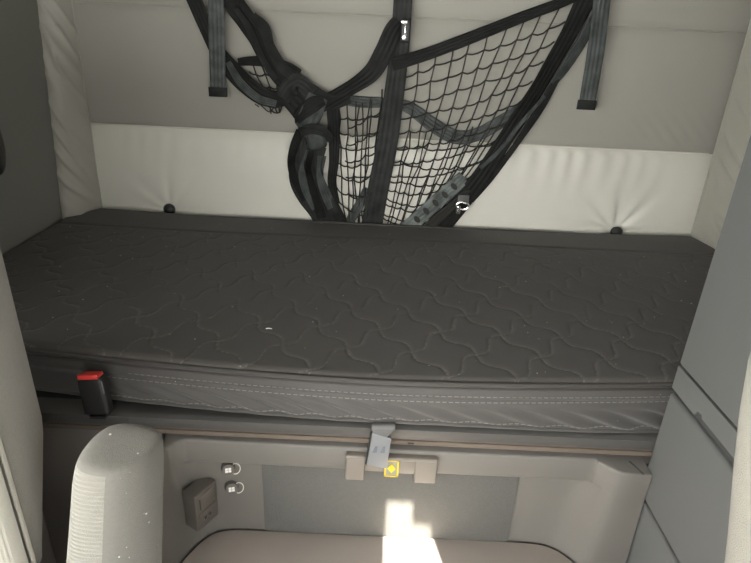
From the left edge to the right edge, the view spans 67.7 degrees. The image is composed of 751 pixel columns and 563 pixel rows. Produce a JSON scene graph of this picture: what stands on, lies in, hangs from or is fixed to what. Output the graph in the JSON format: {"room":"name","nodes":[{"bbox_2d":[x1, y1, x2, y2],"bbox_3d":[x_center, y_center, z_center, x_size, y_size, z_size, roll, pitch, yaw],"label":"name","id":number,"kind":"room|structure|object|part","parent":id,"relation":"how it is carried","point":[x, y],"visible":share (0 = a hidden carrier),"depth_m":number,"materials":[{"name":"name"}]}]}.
{"room":"vehicle interior","nodes":[
{"label":"vehicle interior","id":0,"kind":"room"},
{"bbox_2d":[0,0,62,254],"bbox_3d":[-1.000,0.174,0.536,0.258,1.400,2.400,3,24,0],"label":"wall","id":1,"kind":"structure","parent":0,"point":[29,186],"depth_m":1.35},
{"bbox_2d":[0,130,5,174],"bbox_3d":[-0.836,-0.301,1.227,0.030,0.136,0.060,3,24,0],"label":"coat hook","id":2,"kind":"object","parent":1,"relation":"attached to","point":[2,146],"visible":1,"depth_m":1.24,"materials":[{"name":"black plastic"}]},
{"bbox_2d":[37,0,102,218],"bbox_3d":[-0.816,-0.491,1.457,0.072,0.920,0.142,3,24,0],"label":"wall panel","id":3,"kind":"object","parent":1,"relation":"attached to","point":[78,181],"depth_m":1.47,"materials":[{"name":"leather"}]},
{"bbox_3d":[-0.044,0.923,0.740,2.200,0.050,2.600,3,24,0],"label":"floor","id":4,"kind":"structure","parent":0,"visible":0},
{"bbox_2d":[0,248,55,562],"bbox_3d":[-0.656,0.390,0.506,0.447,1.060,0.682,3,24,0],"label":"seat","id":5,"kind":"object","parent":4,"relation":"on","point":[24,535],"visible":1,"depth_m":0.69,"materials":[{"name":"plastic"}]},
{"bbox_2d":[0,467,28,562],"bbox_3d":[-0.643,0.184,0.602,0.435,0.740,0.056,1,24,-3],"label":"backrest cushion","id":6,"kind":"object","parent":5,"relation":"on","point":[14,524],"depth_m":0.67,"materials":[{"name":"fabric"}]},
{"bbox_2d":[42,428,651,562],"bbox_3d":[0.019,0.397,1.282,1.785,0.474,1.100,3,24,0],"label":"compartment","id":7,"kind":"object","parent":4,"relation":"on","point":[300,501],"visible":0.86,"depth_m":1.02,"materials":[{"name":"plastic"}]},
{"bbox_3d":[-0.631,0.456,1.085,0.493,0.472,0.017,3,24,0],"label":"panel","id":8,"kind":"part","parent":7,"relation":"part of","materials":[{"name":"plastic"}]},
{"bbox_2d":[66,423,163,562],"bbox_3d":[-0.321,0.336,0.679,0.147,0.367,0.078,3,24,0],"label":"armrest","id":9,"kind":"object","parent":7,"relation":"attached to","point":[116,509],"visible":1,"depth_m":0.61,"materials":[{"name":"fabric"}]},
{"bbox_2d":[182,478,217,530],"bbox_3d":[-0.315,0.401,1.014,0.035,0.082,0.051,16,27,27],"label":"outlet box","id":10,"kind":"object","parent":7,"relation":"attached to","point":[200,497],"visible":1,"depth_m":1.00,"materials":[{"name":"plastic"}]},
{"bbox_3d":[-0.303,0.388,1.000,0.005,0.034,0.039,16,27,27],"label":"rocker plate","id":11,"kind":"part","parent":10,"relation":"part of","materials":[{"name":"plastic"}]},
{"bbox_2d":[199,501,216,527],"bbox_3d":[-0.305,0.422,1.016,0.005,0.032,0.039,16,27,27],"label":"outlet plate","id":12,"kind":"object","parent":10,"relation":"attached to","point":[207,512],"depth_m":1.01,"materials":[{"name":"plastic"}]},
{"bbox_2d":[221,463,240,475],"bbox_3d":[-0.261,0.336,1.009,0.034,0.026,0.021,-4,25,-16],"label":"socket","id":13,"kind":"object","parent":7,"relation":"attached to","point":[227,469],"visible":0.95,"depth_m":1.00,"materials":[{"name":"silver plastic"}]},
{"bbox_2d":[224,480,243,493],"bbox_3d":[-0.259,0.377,1.027,0.034,0.026,0.021,-4,25,-16],"label":"socket","id":14,"kind":"object","parent":7,"relation":"attached to","point":[231,486],"visible":1,"depth_m":1.02,"materials":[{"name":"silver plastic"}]},
{"bbox_2d":[35,390,657,455],"bbox_3d":[0.033,0.102,1.314,1.785,0.040,0.800,3,24,0],"label":"frame","id":15,"kind":"object","parent":7,"relation":"on","point":[58,410],"visible":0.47,"depth_m":0.95,"materials":[{"name":"metal"}]},
{"bbox_2d":[2,208,714,432],"bbox_3d":[0.032,0.038,1.270,1.786,0.112,0.800,3,24,0],"label":"mattress","id":16,"kind":"object","parent":15,"relation":"on","point":[369,322],"visible":0.91,"depth_m":1.07,"materials":[{"name":"fabric"}]},
{"bbox_2d":[77,371,118,419],"bbox_3d":[-0.451,0.173,0.925,0.046,0.088,0.075,3,24,0],"label":"seat belt buckle","id":17,"kind":"object","parent":16,"relation":"attached to","point":[97,402],"visible":0.97,"depth_m":0.89,"materials":[{"name":"black plastic"}]},
{"bbox_2d":[365,422,394,467],"bbox_3d":[0.008,0.261,0.953,0.047,0.086,0.070,3,24,0],"label":"tag","id":18,"kind":"object","parent":16,"relation":"hanging from","point":[377,454],"visible":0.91,"depth_m":0.92,"materials":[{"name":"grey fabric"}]},
{"bbox_3d":[-0.011,0.276,0.929,0.010,0.067,0.006,3,24,0],"label":"edge trim","id":19,"kind":"part","parent":18,"relation":"part of","materials":[{"name":"black plastic"}]},
{"bbox_2d":[690,19,750,248],"bbox_3d":[0.940,-0.395,1.429,0.039,0.920,0.161,-3,25,-12],"label":"wall panel","id":20,"kind":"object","parent":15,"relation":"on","point":[734,134],"depth_m":1.47,"materials":[{"name":"leather"}]},
{"bbox_3d":[0.024,0.413,1.042,0.465,0.168,0.005,3,24,0],"label":"carpet panel","id":21,"kind":"part","parent":7,"relation":"part of","materials":[{"name":"grey carpet"}]},
{"bbox_2d":[384,461,398,476],"bbox_3d":[0.028,0.323,0.970,0.025,0.037,0.004,3,24,0],"label":"sticker","id":22,"kind":"object","parent":7,"relation":"attached to","point":[392,470],"visible":0.81,"depth_m":0.97,"materials":[{"name":"yellow paper"}]},
{"bbox_3d":[0.027,0.320,0.984,0.159,0.054,0.033,3,24,0],"label":"latch plate","id":23,"kind":"part","parent":7,"relation":"part of","materials":[{"name":"plastic"}]},
{"bbox_2d":[626,136,750,562],"bbox_3d":[0.692,0.297,0.451,0.450,1.390,0.908,3,24,0],"label":"cabinet","id":24,"kind":"object","parent":4,"relation":"on","point":[684,517],"visible":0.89,"depth_m":0.80,"materials":[{"name":"plastic"}]},
{"bbox_3d":[0.463,0.737,0.651,0.030,0.385,0.908,3,24,0],"label":"panel","id":25,"kind":"part","parent":24,"relation":"part of","materials":[{"name":"plastic"}]},
{"bbox_3d":[0.474,0.457,0.526,0.030,0.210,0.908,3,24,0],"label":"door","id":26,"kind":"part","parent":24,"relation":"part of","materials":[{"name":"plastic"}]},
{"bbox_3d":[0.496,-0.016,0.315,0.030,0.722,0.908,3,24,0],"label":"panel","id":27,"kind":"part","parent":24,"relation":"part of","materials":[{"name":"plastic"}]},
{"bbox_2d":[725,352,750,562],"bbox_3d":[0.341,0.492,0.354,0.216,1.084,0.460,3,24,0],"label":"passenger seat","id":28,"kind":"object","parent":4,"relation":"on","point":[738,547],"visible":1,"depth_m":0.42,"materials":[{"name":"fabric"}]},
{"bbox_3d":[0.013,-0.277,1.655,2.200,1.400,0.050,3,24,0],"label":"wall","id":29,"kind":"structure","parent":0,"visible":0},
{"bbox_2d":[73,0,188,5],"bbox_3d":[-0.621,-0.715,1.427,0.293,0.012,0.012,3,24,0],"label":"cushion","id":30,"kind":"object","parent":29,"relation":"attached to","point":[157,2],"depth_m":1.43,"materials":[{"name":"fabric"}]},
{"bbox_2d":[73,1,297,132],"bbox_3d":[-0.494,-0.565,1.491,0.572,0.303,0.015,3,24,0],"label":"wall panel","id":31,"kind":"object","parent":29,"relation":"attached to","point":[143,64],"depth_m":1.49,"materials":[{"name":"fabric"}]},
{"bbox_2d":[91,123,311,219],"bbox_3d":[-0.486,-0.313,1.598,0.609,0.250,0.026,3,24,0],"label":"cushion","id":32,"kind":"object","parent":29,"relation":"attached to","point":[245,173],"depth_m":1.59,"materials":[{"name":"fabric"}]},
{"bbox_2d":[163,203,174,212],"bbox_3d":[-0.599,-0.210,1.627,0.034,0.034,0.024,3,24,0],"label":"stud","id":33,"kind":"object","parent":32,"relation":"attached to","point":[168,208],"visible":0.86,"depth_m":1.62,"materials":[{"name":"black plastic"}]},
{"bbox_2d":[244,0,392,15],"bbox_3d":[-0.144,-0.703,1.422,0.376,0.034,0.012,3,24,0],"label":"cushion","id":34,"kind":"object","parent":29,"relation":"attached to","point":[369,7],"depth_m":1.42,"materials":[{"name":"fabric"}]},
{"bbox_2d":[251,9,392,136],"bbox_3d":[-0.142,-0.548,1.491,0.359,0.303,0.015,3,24,0],"label":"cushion","id":35,"kind":"object","parent":29,"relation":"attached to","point":[330,49],"depth_m":1.46,"materials":[{"name":"fabric"}]},
{"bbox_2d":[383,138,490,223],"bbox_3d":[0.170,-0.281,1.598,0.284,0.247,0.026,3,24,0],"label":"cushion","id":36,"kind":"object","parent":29,"relation":"attached to","point":[429,155],"depth_m":1.57,"materials":[{"name":"fabric"}]},
{"bbox_2d":[399,17,563,141],"bbox_3d":[0.272,-0.529,1.491,0.400,0.304,0.015,3,24,0],"label":"cushion","id":37,"kind":"object","parent":29,"relation":"attached to","point":[425,31],"depth_m":1.47,"materials":[{"name":"fabric"}]},
{"bbox_2d":[412,0,572,23],"bbox_3d":[0.293,-0.690,1.419,0.401,0.051,0.012,3,24,0],"label":"cushion","id":38,"kind":"object","parent":29,"relation":"attached to","point":[496,10],"depth_m":1.42,"materials":[{"name":"fabric"}]},
{"bbox_2d":[453,143,712,235],"bbox_3d":[0.578,-0.261,1.598,0.690,0.247,0.026,3,24,0],"label":"wall panel","id":39,"kind":"object","parent":29,"relation":"attached to","point":[550,188],"depth_m":1.59,"materials":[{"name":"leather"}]},
{"bbox_2d":[610,227,622,233],"bbox_3d":[0.702,-0.143,1.629,0.034,0.034,0.024,3,24,0],"label":"stud","id":40,"kind":"object","parent":39,"relation":"attached to","point":[615,230],"visible":0.63,"depth_m":1.62,"materials":[{"name":"black plastic"}]},
{"bbox_2d":[512,25,745,153],"bbox_3d":[0.662,-0.509,1.492,0.555,0.306,0.015,3,24,0],"label":"wall panel","id":41,"kind":"object","parent":29,"relation":"attached to","point":[661,89],"depth_m":1.49,"materials":[{"name":"fabric"}]},
{"bbox_2d":[608,0,750,32],"bbox_3d":[0.767,-0.677,1.415,0.358,0.073,0.012,3,24,0],"label":"cushion","id":42,"kind":"object","parent":29,"relation":"attached to","point":[723,15],"depth_m":1.41,"materials":[{"name":"fabric"}]},
{"bbox_3d":[0.022,-0.457,0.289,2.200,0.040,2.400,3,24,0],"label":"ceiling","id":43,"kind":"structure","parent":0,"visible":0},
{"bbox_2d":[208,0,227,96],"bbox_3d":[-0.398,-0.660,1.391,0.060,0.384,0.008,3,24,0],"label":"strap","id":44,"kind":"object","parent":43,"relation":"hanging from","point":[216,14],"visible":1,"depth_m":1.42,"materials":[{"name":"grey fabric"}]},
{"bbox_2d":[186,0,592,226],"bbox_3d":[0.042,-0.477,1.466,1.139,0.832,0.068,3,24,0],"label":"net","id":45,"kind":"object","parent":43,"relation":"hanging from","point":[306,102],"visible":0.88,"depth_m":1.48,"materials":[{"name":"black fabric"}]},
{"bbox_3d":[-0.287,-0.513,1.481,0.092,0.132,0.007,3,24,0],"label":"cord","id":46,"kind":"part","parent":45,"relation":"part of","materials":[{"name":"black fabric"}]},
{"bbox_3d":[-0.284,-0.468,1.493,0.076,0.040,0.003,3,24,0],"label":"cord","id":47,"kind":"part","parent":45,"relation":"part of","materials":[{"name":"black fabric"}]},
{"bbox_3d":[-0.052,-0.296,1.569,0.148,0.410,0.007,3,24,0],"label":"cord","id":48,"kind":"part","parent":45,"relation":"part of","materials":[{"name":"black fabric"}]},
{"bbox_3d":[-0.028,-0.321,1.564,0.118,0.414,0.007,3,24,0],"label":"cord","id":49,"kind":"part","parent":45,"relation":"part of","materials":[{"name":"black fabric"}]},
{"bbox_3d":[0.169,-0.274,1.581,0.302,0.333,0.007,3,24,0],"label":"cord","id":50,"kind":"part","parent":45,"relation":"part of","materials":[{"name":"black fabric"}]},
{"bbox_3d":[0.192,-0.200,1.593,0.124,0.134,0.006,3,24,0],"label":"cord","id":51,"kind":"part","parent":45,"relation":"part of","materials":[{"name":"black fabric"}]},
{"bbox_3d":[0.202,-0.200,1.593,0.115,0.133,0.006,3,24,0],"label":"cord","id":52,"kind":"part","parent":45,"relation":"part of","materials":[{"name":"black fabric"}]},
{"bbox_3d":[0.186,-0.199,1.591,0.129,0.134,0.006,3,24,0],"label":"cord","id":53,"kind":"part","parent":45,"relation":"part of","materials":[{"name":"black fabric"}]},
{"bbox_3d":[0.197,-0.199,1.591,0.120,0.133,0.006,3,24,0],"label":"cord","id":54,"kind":"part","parent":45,"relation":"part of","materials":[{"name":"black fabric"}]},
{"bbox_3d":[0.207,-0.199,1.591,0.111,0.133,0.005,3,24,0],"label":"cord","id":55,"kind":"part","parent":45,"relation":"part of","materials":[{"name":"black fabric"}]},
{"bbox_3d":[0.212,-0.200,1.593,0.106,0.132,0.006,3,24,0],"label":"cord","id":56,"kind":"part","parent":45,"relation":"part of","materials":[{"name":"black fabric"}]},
{"bbox_3d":[0.245,-0.393,1.519,0.437,0.641,0.007,3,24,0],"label":"cord","id":57,"kind":"part","parent":45,"relation":"part of","materials":[{"name":"black fabric"}]},
{"bbox_2d":[576,0,610,109],"bbox_3d":[0.551,-0.628,1.378,0.058,0.397,0.008,3,24,0],"label":"strap","id":58,"kind":"object","parent":43,"relation":"hanging from","point":[598,26],"visible":1,"depth_m":1.40,"materials":[{"name":"grey fabric"}]}
]}

